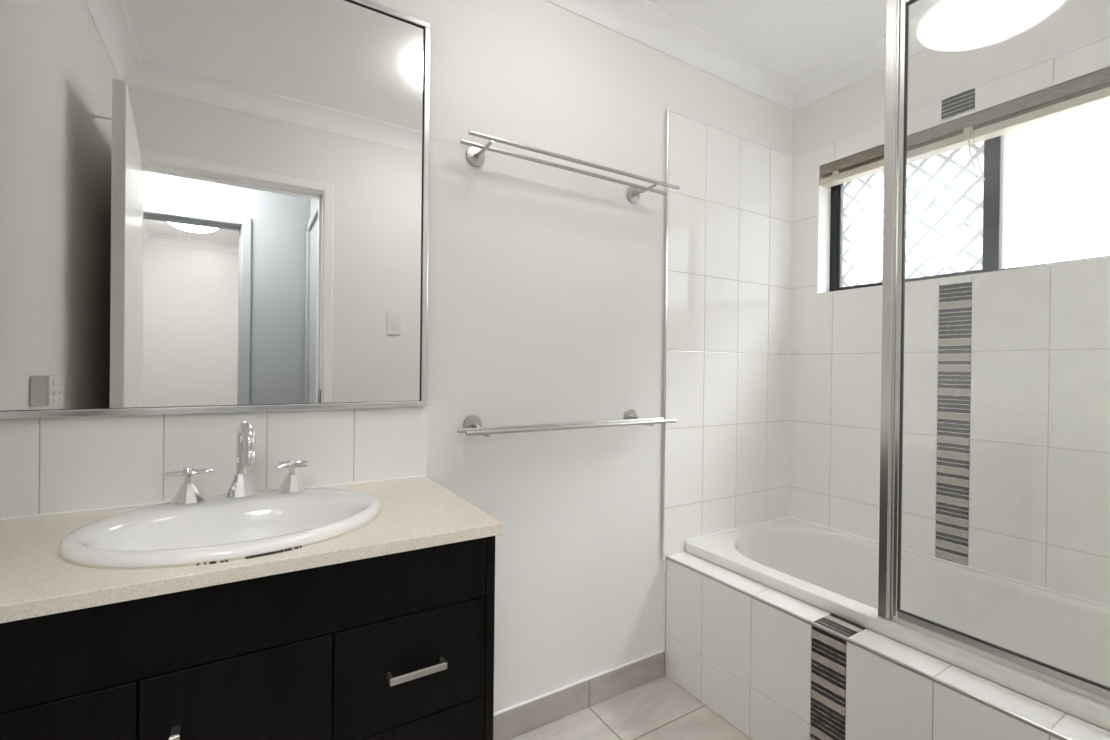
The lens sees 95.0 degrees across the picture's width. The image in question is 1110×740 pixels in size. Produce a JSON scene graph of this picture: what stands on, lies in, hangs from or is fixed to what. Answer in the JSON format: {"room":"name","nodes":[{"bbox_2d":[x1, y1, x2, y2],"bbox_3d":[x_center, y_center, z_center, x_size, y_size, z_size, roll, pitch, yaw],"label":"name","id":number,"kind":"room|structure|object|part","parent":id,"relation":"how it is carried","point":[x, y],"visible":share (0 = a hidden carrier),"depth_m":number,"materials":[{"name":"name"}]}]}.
{"room":"bathroom","nodes":[
{"label":"bathroom","id":0,"kind":"room"},
{"bbox_2d":[0,0,792,712],"bbox_3d":[-0.055,-0.045,1.694,2.805,2.500,0.120,1,0,-31],"label":"wall","id":1,"kind":"structure","parent":0,"point":[554,296],"depth_m":1.69,"materials":[{"name":"white paint"}]},
{"bbox_2d":[0,0,430,418],"bbox_3d":[-0.735,-0.438,1.204,0.882,1.074,0.020,1,0,-31],"label":"mirror","id":2,"kind":"object","parent":1,"relation":"attached to","point":[207,206],"visible":1,"depth_m":1.17,"materials":[{"name":"silver metal"}]},
{"bbox_2d":[457,409,676,436],"bbox_3d":[0.062,0.167,1.635,0.780,0.059,0.128,1,0,-31],"label":"towel rail","id":3,"kind":"object","parent":1,"relation":"attached to","point":[472,425],"visible":1,"depth_m":1.55,"materials":[{"name":"grey metal"}]},
{"bbox_3d":[-0.211,0.174,1.462,0.010,0.029,0.111,1,0,-31],"label":"bracket arm","id":4,"kind":"part","parent":3,"relation":"part of","materials":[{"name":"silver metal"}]},
{"bbox_3d":[0.307,0.179,1.779,0.010,0.029,0.111,1,0,-31],"label":"bracket arm","id":5,"kind":"part","parent":3,"relation":"part of","materials":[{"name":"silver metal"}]},
{"bbox_2d":[460,130,679,202],"bbox_3d":[0.071,-0.633,1.631,0.780,0.059,0.128,1,0,-31],"label":"towel rail","id":6,"kind":"object","parent":1,"relation":"attached to","point":[475,156],"visible":1,"depth_m":1.55,"materials":[{"name":"grey metal"}]},
{"bbox_3d":[-0.202,-0.635,1.459,0.010,0.014,0.111,1,0,-31],"label":"bracket arm","id":7,"kind":"part","parent":6,"relation":"part of","materials":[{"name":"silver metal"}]},
{"bbox_3d":[0.316,-0.630,1.775,0.010,0.014,0.111,1,0,-31],"label":"bracket arm","id":8,"kind":"part","parent":6,"relation":"part of","materials":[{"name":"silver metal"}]},
{"bbox_2d":[493,650,664,739],"bbox_3d":[-0.247,1.104,1.526,1.551,0.098,0.009,1,0,-31],"label":"baseboard","id":9,"kind":"structure","parent":1,"relation":"attached to","point":[521,718],"depth_m":1.71,"materials":[{"name":"beige tile"}]},
{"bbox_3d":[0.415,-0.137,1.916,0.006,1.679,0.010,1,0,-31],"label":"tile edge trim","id":10,"kind":"part","parent":1,"relation":"part of","materials":[{"name":"silver metal"}]},
{"bbox_2d":[545,0,1033,110],"bbox_3d":[0.352,-1.226,1.046,2.585,0.085,1.410,1,0,-31],"label":"trim","id":11,"kind":"structure","parent":1,"relation":"attached to","point":[644,22],"depth_m":1.91,"materials":[{"name":"white paint"}]},
{"bbox_2d":[509,675,751,739],"bbox_3d":[1.119,1.237,-0.609,3.205,0.120,5.320,1,0,-31],"label":"floor","id":12,"kind":"structure","parent":0,"point":[659,708],"depth_m":1.68,"materials":[{"name":"beige tile"}]},
{"bbox_2d":[0,536,494,739],"bbox_3d":[-0.623,0.738,0.990,0.889,0.826,0.506,1,0,-31],"label":"vanity cabinet","id":13,"kind":"object","parent":12,"relation":"on","point":[396,646],"visible":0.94,"depth_m":0.83,"materials":[{"name":"laminate"}]},
{"bbox_3d":[-0.750,0.747,0.657,0.326,0.598,0.018,1,0,-31],"label":"cabinet door","id":14,"kind":"part","parent":13,"relation":"part of","materials":[{"name":"laminate"}]},
{"bbox_3d":[-0.558,0.583,0.747,0.013,0.104,0.027,1,0,-31],"label":"handle","id":15,"kind":"part","parent":13,"relation":"part of","materials":[{"name":"silver metal"}]},
{"bbox_3d":[-0.498,0.750,0.810,0.258,0.598,0.018,1,0,-31],"label":"cabinet door","id":16,"kind":"part","parent":13,"relation":"part of","materials":[{"name":"laminate"}]},
{"bbox_2d":[0,475,502,622],"bbox_3d":[-0.618,0.309,0.995,0.899,0.028,0.500,1,0,-31],"label":"countertop","id":17,"kind":"structure","parent":13,"relation":"on","point":[417,512],"depth_m":0.85,"materials":[{"name":"stone"}]},
{"bbox_2d":[57,488,380,569],"bbox_3d":[-0.612,0.350,0.993,0.519,0.141,0.429,1,0,-31],"label":"basin","id":18,"kind":"object","parent":17,"relation":"in","point":[218,529],"visible":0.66,"depth_m":0.99,"materials":[{"name":"white ceramic"}]},
{"bbox_2d":[162,467,212,505],"bbox_3d":[-0.767,0.241,1.063,0.065,0.074,0.065,1,0,7],"label":"tap","id":19,"kind":"object","parent":18,"relation":"on","point":[188,494],"visible":1,"depth_m":1.05,"materials":[{"name":"silver metal"}]},
{"bbox_3d":[-0.767,0.215,1.063,0.065,0.011,0.065,1,0,7],"label":"cross handle","id":20,"kind":"part","parent":19,"relation":"part of","materials":[{"name":"silver metal"}]},
{"bbox_3d":[-0.767,0.220,1.063,0.019,0.033,0.019,0,0,-38],"label":"stem","id":21,"kind":"part","parent":19,"relation":"part of","materials":[{"name":"silver metal"}]},
{"bbox_2d":[225,421,257,498],"bbox_3d":[-0.671,0.194,1.100,0.059,0.169,0.123,0,0,-41],"label":"spout","id":22,"kind":"object","parent":18,"relation":"on","point":[242,486],"visible":1,"depth_m":1.10,"materials":[{"name":"silver metal"}]},
{"bbox_2d":[274,459,308,494],"bbox_3d":[-0.603,0.242,1.166,0.065,0.074,0.065,1,0,-22],"label":"tap","id":23,"kind":"object","parent":18,"relation":"on","point":[292,484],"visible":1,"depth_m":1.15,"materials":[{"name":"silver metal"}]},
{"bbox_3d":[-0.603,0.216,1.166,0.065,0.011,0.065,1,0,-22],"label":"cross handle","id":24,"kind":"part","parent":23,"relation":"part of","materials":[{"name":"silver metal"}]},
{"bbox_3d":[-0.603,0.222,1.166,0.019,0.033,0.019,1,0,23],"label":"stem","id":25,"kind":"part","parent":23,"relation":"part of","materials":[{"name":"silver metal"}]},
{"bbox_3d":[-0.264,0.551,0.951,0.280,0.197,0.018,1,0,-31],"label":"drawer","id":26,"kind":"part","parent":13,"relation":"part of","materials":[{"name":"laminate"}]},
{"bbox_3d":[-0.252,0.551,0.933,0.104,0.013,0.027,1,0,-31],"label":"handle","id":27,"kind":"part","parent":13,"relation":"part of","materials":[{"name":"silver metal"}]},
{"bbox_3d":[-0.266,0.751,0.952,0.280,0.196,0.018,1,0,-31],"label":"drawer","id":28,"kind":"part","parent":13,"relation":"part of","materials":[{"name":"laminate"}]},
{"bbox_3d":[-0.257,0.741,1.226,0.018,0.826,0.480,1,0,-31],"label":"panel","id":29,"kind":"part","parent":13,"relation":"part of","materials":[{"name":"laminate"}]},
{"bbox_2d":[685,516,1109,731],"bbox_3d":[1.144,0.871,1.550,0.658,0.407,1.397,1,0,-31],"label":"bathtub","id":30,"kind":"object","parent":12,"relation":"on","point":[830,570],"visible":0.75,"depth_m":1.65,"materials":[{"name":"white ceramic"}]},
{"bbox_2d":[878,0,1109,705],"bbox_3d":[1.080,-0.189,1.089,0.031,1.723,0.699,1,0,-31],"label":"screen","id":31,"kind":"object","parent":30,"relation":"on","point":[897,11],"visible":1,"depth_m":1.35,"materials":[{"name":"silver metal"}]},
{"bbox_3d":[0.906,-0.192,1.374,0.029,1.722,0.032,1,0,-31],"label":"post","id":32,"kind":"part","parent":31,"relation":"part of","materials":[{"name":"silver metal"}]},
{"bbox_3d":[1.077,0.651,1.083,0.014,0.018,0.631,1,0,-31],"label":"rail","id":33,"kind":"part","parent":31,"relation":"part of","materials":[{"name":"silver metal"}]},
{"bbox_2d":[647,0,949,77],"bbox_3d":[1.148,-1.302,-0.619,3.205,0.100,5.320,1,0,-31],"label":"ceiling","id":34,"kind":"structure","parent":0,"point":[798,37],"depth_m":1.86,"materials":[{"name":"white paint"}]},
{"bbox_2d":[663,552,1109,739],"bbox_3d":[0.822,0.938,1.357,0.104,0.455,1.410,1,0,-31],"label":"bathtub surround","id":35,"kind":"structure","parent":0,"point":[773,664],"depth_m":1.44,"materials":[{"name":"white tile"}]},
{"bbox_2d":[788,0,1109,604],"bbox_3d":[1.546,-0.027,1.678,0.149,2.500,1.600,1,0,-31],"label":"wall","id":36,"kind":"structure","parent":0,"point":[1006,459],"depth_m":1.74,"materials":[{"name":"white tile"}]},
{"bbox_2d":[830,133,1109,291],"bbox_3d":[1.549,-0.602,1.789,0.080,0.555,1.138,1,0,-31],"label":"window","id":37,"kind":"structure","parent":36,"relation":"in","point":[994,204],"depth_m":1.94,"materials":[{"name":"black metal"}]},
{"bbox_3d":[1.393,-0.600,1.994,0.022,0.509,0.561,1,0,-31],"label":"sliding sash","id":38,"kind":"part","parent":37,"relation":"part of","materials":[{"name":"glass"}]},
{"bbox_2d":[842,133,1008,286],"bbox_3d":[1.433,-0.600,2.034,0.023,0.545,0.584,1,0,-31],"label":"security grille","id":39,"kind":"object","parent":37,"relation":"attached to","point":[949,159],"depth_m":1.98,"materials":[{"name":"grey metal"}]},
{"bbox_2d":[820,67,1109,187],"bbox_3d":[1.463,-0.758,1.735,0.063,0.240,1.130,1,0,-31],"label":"blind","id":40,"kind":"object","parent":37,"relation":"attached to","point":[1091,90],"visible":1,"depth_m":1.71,"materials":[{"name":"beige plastic"}]},
{"bbox_3d":[1.433,-0.719,1.729,0.004,0.161,0.049,1,0,-31],"label":"pull cord","id":41,"kind":"part","parent":40,"relation":"part of","materials":[{"name":"beige plastic"}]},
{"bbox_3d":[1.684,-0.595,1.564,0.018,0.509,0.548,1,0,-31],"label":"fixed sash","id":42,"kind":"part","parent":37,"relation":"part of","materials":[{"name":"glass"}]}
]}

